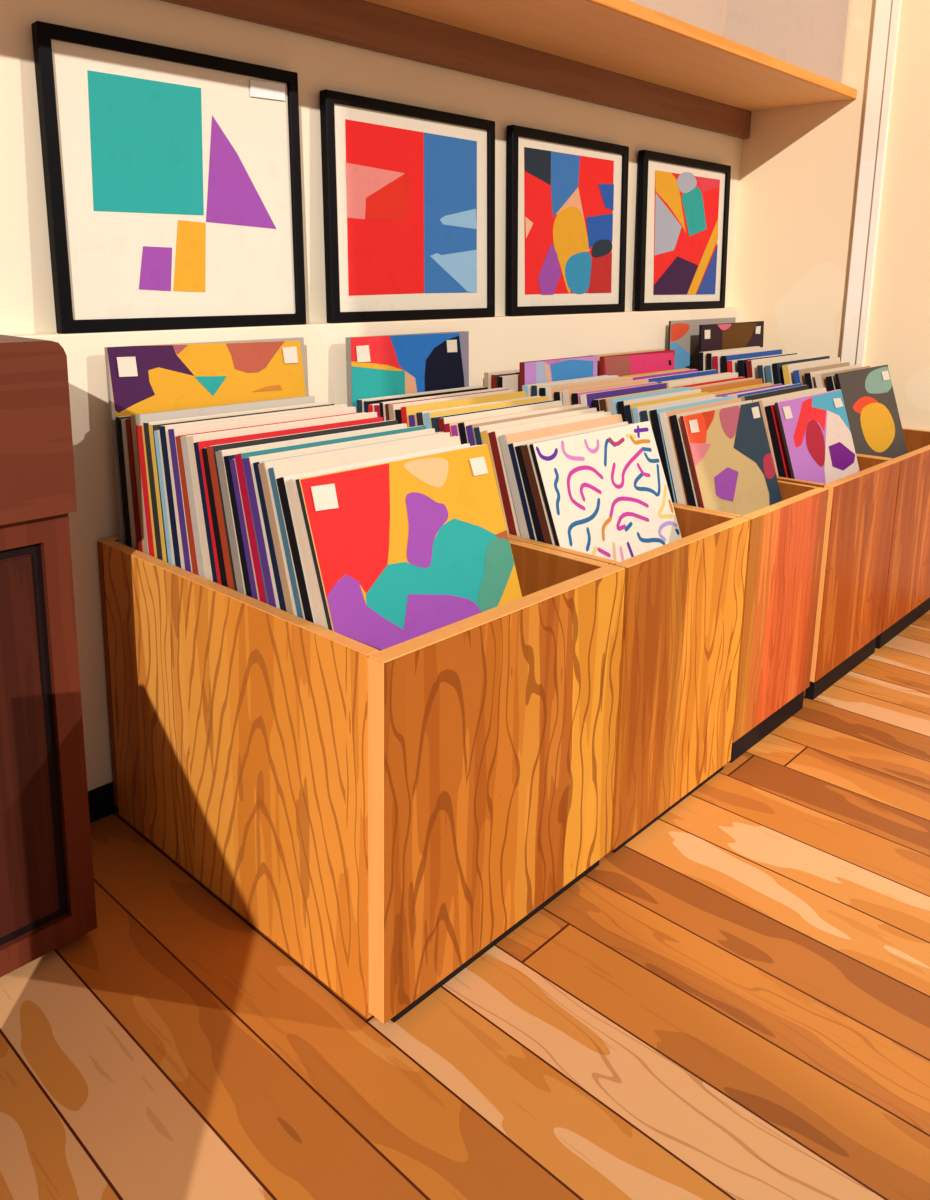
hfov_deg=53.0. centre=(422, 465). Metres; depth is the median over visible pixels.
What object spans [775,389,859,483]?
record sleeve
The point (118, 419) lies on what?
record sleeve
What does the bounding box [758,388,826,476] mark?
record sleeve
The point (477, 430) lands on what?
record sleeve
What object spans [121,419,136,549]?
record sleeve
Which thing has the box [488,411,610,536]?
record sleeve
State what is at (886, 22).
trim
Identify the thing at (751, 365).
record sleeve
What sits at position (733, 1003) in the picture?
floor
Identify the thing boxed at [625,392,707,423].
record sleeve
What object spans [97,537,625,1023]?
bin
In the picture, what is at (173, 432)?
record sleeve
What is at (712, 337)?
record sleeve
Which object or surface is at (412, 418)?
record sleeve
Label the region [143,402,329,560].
record sleeve
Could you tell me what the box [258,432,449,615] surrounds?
record sleeve
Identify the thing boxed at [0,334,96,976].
base cabinet
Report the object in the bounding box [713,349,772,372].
record sleeve
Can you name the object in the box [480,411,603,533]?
record sleeve
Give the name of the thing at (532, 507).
record sleeve
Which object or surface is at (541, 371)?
record sleeve
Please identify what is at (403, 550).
record sleeve
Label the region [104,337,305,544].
record sleeve
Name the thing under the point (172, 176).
framed poster
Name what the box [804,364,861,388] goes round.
record sleeve
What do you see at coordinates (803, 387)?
record sleeve
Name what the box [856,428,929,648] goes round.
bin
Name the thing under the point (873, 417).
record sleeve
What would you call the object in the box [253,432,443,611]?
record sleeve
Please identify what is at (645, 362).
record sleeve
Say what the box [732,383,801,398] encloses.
record sleeve
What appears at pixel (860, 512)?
bin
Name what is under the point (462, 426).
record sleeve
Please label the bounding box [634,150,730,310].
framed poster
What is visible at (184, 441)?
record sleeve
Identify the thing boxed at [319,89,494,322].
framed poster
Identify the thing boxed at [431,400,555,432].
record sleeve
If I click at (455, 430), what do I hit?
record sleeve
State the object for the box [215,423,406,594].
record sleeve
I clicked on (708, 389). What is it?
record sleeve
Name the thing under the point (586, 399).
record sleeve
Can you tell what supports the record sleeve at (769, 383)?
in the bin at (860, 512)
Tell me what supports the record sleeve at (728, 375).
in the bin at (860, 512)
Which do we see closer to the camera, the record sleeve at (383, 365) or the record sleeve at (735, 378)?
the record sleeve at (383, 365)
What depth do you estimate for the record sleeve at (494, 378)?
1.84 m
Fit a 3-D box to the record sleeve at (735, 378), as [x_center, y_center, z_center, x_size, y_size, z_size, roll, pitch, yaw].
[0.653,-0.031,2.072,0.065,0.309,0.312,12,16,43]
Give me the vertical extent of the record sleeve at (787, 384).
0.307 m
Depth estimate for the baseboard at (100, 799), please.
1.40 m
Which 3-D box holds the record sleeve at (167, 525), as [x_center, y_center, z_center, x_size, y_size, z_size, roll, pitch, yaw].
[-0.230,0.086,1.347,0.046,0.307,0.311,12,16,43]
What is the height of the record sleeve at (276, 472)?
0.306 m
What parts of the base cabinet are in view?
door panel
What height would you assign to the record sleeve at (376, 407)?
0.309 m
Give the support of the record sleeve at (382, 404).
in the bin at (684, 597)
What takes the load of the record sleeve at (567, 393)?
in the bin at (786, 537)
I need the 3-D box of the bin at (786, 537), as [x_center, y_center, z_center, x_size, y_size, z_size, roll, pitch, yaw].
[0.419,0.232,1.843,0.600,0.432,0.314,12,16,43]
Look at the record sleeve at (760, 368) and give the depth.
2.20 m
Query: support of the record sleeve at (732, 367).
in the bin at (907, 596)
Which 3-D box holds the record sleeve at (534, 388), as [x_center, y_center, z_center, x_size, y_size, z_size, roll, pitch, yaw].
[0.318,-0.027,1.894,0.039,0.292,0.282,12,16,43]
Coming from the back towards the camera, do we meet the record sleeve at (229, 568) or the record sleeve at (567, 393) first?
the record sleeve at (567, 393)
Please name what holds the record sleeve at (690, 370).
in the bin at (860, 512)
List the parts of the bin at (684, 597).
panel, panel, panel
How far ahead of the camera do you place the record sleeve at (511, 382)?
1.84 m
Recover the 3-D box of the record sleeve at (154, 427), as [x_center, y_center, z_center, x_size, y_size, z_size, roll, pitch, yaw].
[-0.239,0.081,1.356,0.044,0.312,0.313,12,16,43]
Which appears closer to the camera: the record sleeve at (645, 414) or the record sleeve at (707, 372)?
the record sleeve at (645, 414)
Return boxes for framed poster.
[31,21,305,333]
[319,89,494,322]
[506,125,628,315]
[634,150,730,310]
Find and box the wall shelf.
[161,0,856,138]
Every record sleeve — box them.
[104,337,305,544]
[116,415,131,547]
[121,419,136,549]
[125,418,142,551]
[130,396,314,554]
[136,424,156,557]
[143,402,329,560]
[149,404,333,562]
[154,430,174,565]
[159,404,346,569]
[168,406,355,572]
[175,412,362,574]
[180,412,365,578]
[187,412,376,580]
[193,417,382,584]
[202,448,227,586]
[206,420,397,591]
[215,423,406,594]
[224,454,252,597]
[229,459,259,600]
[234,425,425,603]
[242,428,434,608]
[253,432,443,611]
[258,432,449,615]
[268,436,460,618]
[276,444,469,623]
[286,445,476,628]
[295,444,521,650]
[345,331,468,412]
[357,386,482,412]
[364,387,487,412]
[368,403,378,412]
[374,404,379,416]
[379,388,503,420]
[385,389,508,420]
[388,390,513,419]
[395,409,401,423]
[401,391,526,427]
[408,414,417,426]
[416,396,540,425]
[423,396,548,428]
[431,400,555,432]
[438,401,562,432]
[444,405,566,436]
[451,424,460,442]
[458,404,581,443]
[466,406,588,445]
[474,408,596,444]
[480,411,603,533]
[484,369,519,388]
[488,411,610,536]
[491,372,519,388]
[498,374,519,391]
[499,414,622,538]
[508,421,627,540]
[515,423,633,542]
[519,355,596,390]
[520,422,640,545]
[522,375,609,396]
[530,421,681,561]
[531,375,617,395]
[539,377,621,396]
[546,377,632,399]
[554,391,562,403]
[562,379,647,405]
[572,382,657,404]
[580,383,666,407]
[589,348,664,375]
[592,387,676,411]
[599,350,674,376]
[599,387,683,411]
[607,387,690,414]
[617,389,700,421]
[618,368,688,377]
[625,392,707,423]
[632,394,714,422]
[633,369,697,379]
[640,397,719,441]
[646,369,717,381]
[650,396,732,502]
[658,372,730,382]
[659,398,741,504]
[665,372,737,387]
[668,317,735,369]
[669,400,751,507]
[671,377,744,387]
[680,401,781,515]
[691,377,754,388]
[691,378,762,392]
[698,346,759,370]
[699,321,763,351]
[706,347,767,369]
[708,382,771,394]
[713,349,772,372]
[715,384,782,396]
[721,349,781,372]
[722,384,792,396]
[727,354,782,372]
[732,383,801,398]
[737,353,796,377]
[739,385,808,401]
[746,353,805,378]
[752,388,816,401]
[757,358,807,382]
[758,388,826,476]
[765,365,774,384]
[765,404,791,478]
[772,356,829,384]
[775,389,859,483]
[782,357,839,384]
[793,362,849,384]
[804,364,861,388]
[815,366,869,391]
[826,375,837,390]
[835,365,907,458]
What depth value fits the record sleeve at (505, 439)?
1.40 m
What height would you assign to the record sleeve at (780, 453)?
0.300 m
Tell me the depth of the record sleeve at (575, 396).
1.75 m
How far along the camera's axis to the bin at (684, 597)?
1.38 m
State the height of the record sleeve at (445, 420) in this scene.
0.310 m
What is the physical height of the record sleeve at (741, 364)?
0.311 m
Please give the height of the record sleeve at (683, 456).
0.282 m
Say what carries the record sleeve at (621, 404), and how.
in the bin at (786, 537)
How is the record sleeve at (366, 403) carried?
in the bin at (684, 597)
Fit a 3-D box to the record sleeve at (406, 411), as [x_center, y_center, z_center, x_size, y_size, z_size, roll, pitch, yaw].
[0.094,0.040,1.643,0.059,0.316,0.316,12,16,43]
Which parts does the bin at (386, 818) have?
panel, panel, panel, panel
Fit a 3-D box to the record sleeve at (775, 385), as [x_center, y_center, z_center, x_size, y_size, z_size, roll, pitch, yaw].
[0.725,-0.011,2.009,0.083,0.304,0.314,12,16,43]
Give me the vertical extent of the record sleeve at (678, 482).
0.284 m
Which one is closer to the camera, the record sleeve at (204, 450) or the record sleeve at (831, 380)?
the record sleeve at (204, 450)
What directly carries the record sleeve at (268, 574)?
in the bin at (386, 818)
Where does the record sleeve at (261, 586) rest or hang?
in the bin at (386, 818)
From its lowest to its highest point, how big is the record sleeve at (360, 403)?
0.312 m
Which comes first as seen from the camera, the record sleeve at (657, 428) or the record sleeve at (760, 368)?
the record sleeve at (657, 428)
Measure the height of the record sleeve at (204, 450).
0.304 m
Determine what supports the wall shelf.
attached to the wall at (27, 306)
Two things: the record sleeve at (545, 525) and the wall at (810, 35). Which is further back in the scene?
the wall at (810, 35)
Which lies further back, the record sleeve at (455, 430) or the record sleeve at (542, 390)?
the record sleeve at (542, 390)
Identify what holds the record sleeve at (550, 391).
in the bin at (786, 537)
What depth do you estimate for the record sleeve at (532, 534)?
1.37 m
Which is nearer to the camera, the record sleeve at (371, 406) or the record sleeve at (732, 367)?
the record sleeve at (371, 406)
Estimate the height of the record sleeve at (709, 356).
0.319 m
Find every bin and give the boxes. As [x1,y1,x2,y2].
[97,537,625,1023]
[508,504,749,852]
[672,480,828,762]
[777,455,899,699]
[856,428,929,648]
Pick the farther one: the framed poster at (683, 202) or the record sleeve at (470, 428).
the framed poster at (683, 202)
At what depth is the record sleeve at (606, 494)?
1.43 m
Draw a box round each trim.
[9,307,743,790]
[840,0,901,366]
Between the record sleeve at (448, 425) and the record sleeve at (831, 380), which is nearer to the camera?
the record sleeve at (448, 425)
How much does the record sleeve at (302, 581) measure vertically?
0.299 m
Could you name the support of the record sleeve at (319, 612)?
in the bin at (386, 818)
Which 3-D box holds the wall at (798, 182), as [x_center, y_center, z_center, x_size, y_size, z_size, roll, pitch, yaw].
[1.734,-0.962,1.827,2.248,2.800,0.100,12,16,43]
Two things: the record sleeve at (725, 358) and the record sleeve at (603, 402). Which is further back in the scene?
the record sleeve at (725, 358)
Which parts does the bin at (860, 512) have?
panel, panel, panel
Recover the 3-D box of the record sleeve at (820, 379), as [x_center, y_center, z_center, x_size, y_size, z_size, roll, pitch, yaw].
[1.031,-0.074,2.212,0.100,0.300,0.311,12,16,43]
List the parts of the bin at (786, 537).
panel, panel, panel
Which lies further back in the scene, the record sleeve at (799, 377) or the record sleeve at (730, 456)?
the record sleeve at (799, 377)
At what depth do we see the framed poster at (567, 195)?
2.04 m
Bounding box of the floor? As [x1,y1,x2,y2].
[0,610,929,1199]
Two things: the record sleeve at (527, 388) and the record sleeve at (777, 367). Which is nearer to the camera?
the record sleeve at (527, 388)
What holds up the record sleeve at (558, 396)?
in the bin at (786, 537)
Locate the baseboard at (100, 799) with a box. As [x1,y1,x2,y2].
[88,782,118,822]
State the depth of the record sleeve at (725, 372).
2.07 m
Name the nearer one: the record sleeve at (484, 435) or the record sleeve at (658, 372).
the record sleeve at (484, 435)
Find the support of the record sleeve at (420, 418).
in the bin at (684, 597)
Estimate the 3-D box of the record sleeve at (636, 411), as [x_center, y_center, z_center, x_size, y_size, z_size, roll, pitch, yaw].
[0.494,0.023,1.729,0.083,0.283,0.282,12,16,43]
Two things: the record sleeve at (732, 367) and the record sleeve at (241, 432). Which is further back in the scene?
the record sleeve at (732, 367)
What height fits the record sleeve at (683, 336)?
0.385 m
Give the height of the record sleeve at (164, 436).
0.316 m
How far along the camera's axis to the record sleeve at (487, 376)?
1.85 m
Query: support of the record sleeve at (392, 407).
in the bin at (684, 597)
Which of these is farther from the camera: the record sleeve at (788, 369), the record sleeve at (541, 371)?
the record sleeve at (788, 369)
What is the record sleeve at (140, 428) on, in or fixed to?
in the bin at (386, 818)
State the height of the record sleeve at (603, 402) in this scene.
0.288 m
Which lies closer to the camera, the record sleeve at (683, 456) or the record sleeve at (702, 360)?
the record sleeve at (683, 456)
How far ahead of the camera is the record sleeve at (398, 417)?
1.53 m
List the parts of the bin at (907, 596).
panel, panel, panel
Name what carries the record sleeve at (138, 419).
in the bin at (386, 818)
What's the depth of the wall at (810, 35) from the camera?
2.12 m
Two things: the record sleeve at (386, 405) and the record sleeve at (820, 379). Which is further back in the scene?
the record sleeve at (820, 379)
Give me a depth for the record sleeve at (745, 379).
2.04 m
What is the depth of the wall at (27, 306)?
1.54 m
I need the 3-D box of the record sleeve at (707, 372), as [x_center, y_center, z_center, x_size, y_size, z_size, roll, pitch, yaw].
[0.599,-0.050,2.124,0.052,0.317,0.310,12,16,43]
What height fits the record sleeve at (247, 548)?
0.301 m
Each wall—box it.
[0,0,741,334]
[629,0,848,82]
[730,0,929,430]
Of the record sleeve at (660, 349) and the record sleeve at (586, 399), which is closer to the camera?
the record sleeve at (586, 399)
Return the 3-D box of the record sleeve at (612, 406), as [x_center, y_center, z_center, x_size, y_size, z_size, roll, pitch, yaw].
[0.453,0.008,1.767,0.076,0.290,0.280,12,16,43]
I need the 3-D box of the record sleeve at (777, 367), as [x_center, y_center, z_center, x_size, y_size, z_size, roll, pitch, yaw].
[0.953,-0.102,2.290,0.079,0.313,0.312,12,16,43]
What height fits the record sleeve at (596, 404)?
0.285 m
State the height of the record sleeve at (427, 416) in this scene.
0.315 m
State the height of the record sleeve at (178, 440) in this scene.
0.308 m
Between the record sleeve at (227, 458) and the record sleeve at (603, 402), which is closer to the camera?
the record sleeve at (227, 458)
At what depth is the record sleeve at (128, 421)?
1.28 m
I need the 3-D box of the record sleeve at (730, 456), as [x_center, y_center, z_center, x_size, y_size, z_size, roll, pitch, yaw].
[0.566,0.040,1.659,0.098,0.278,0.285,12,16,43]
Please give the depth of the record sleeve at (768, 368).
2.18 m
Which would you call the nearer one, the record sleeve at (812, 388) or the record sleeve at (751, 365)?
the record sleeve at (812, 388)
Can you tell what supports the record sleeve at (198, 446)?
in the bin at (386, 818)

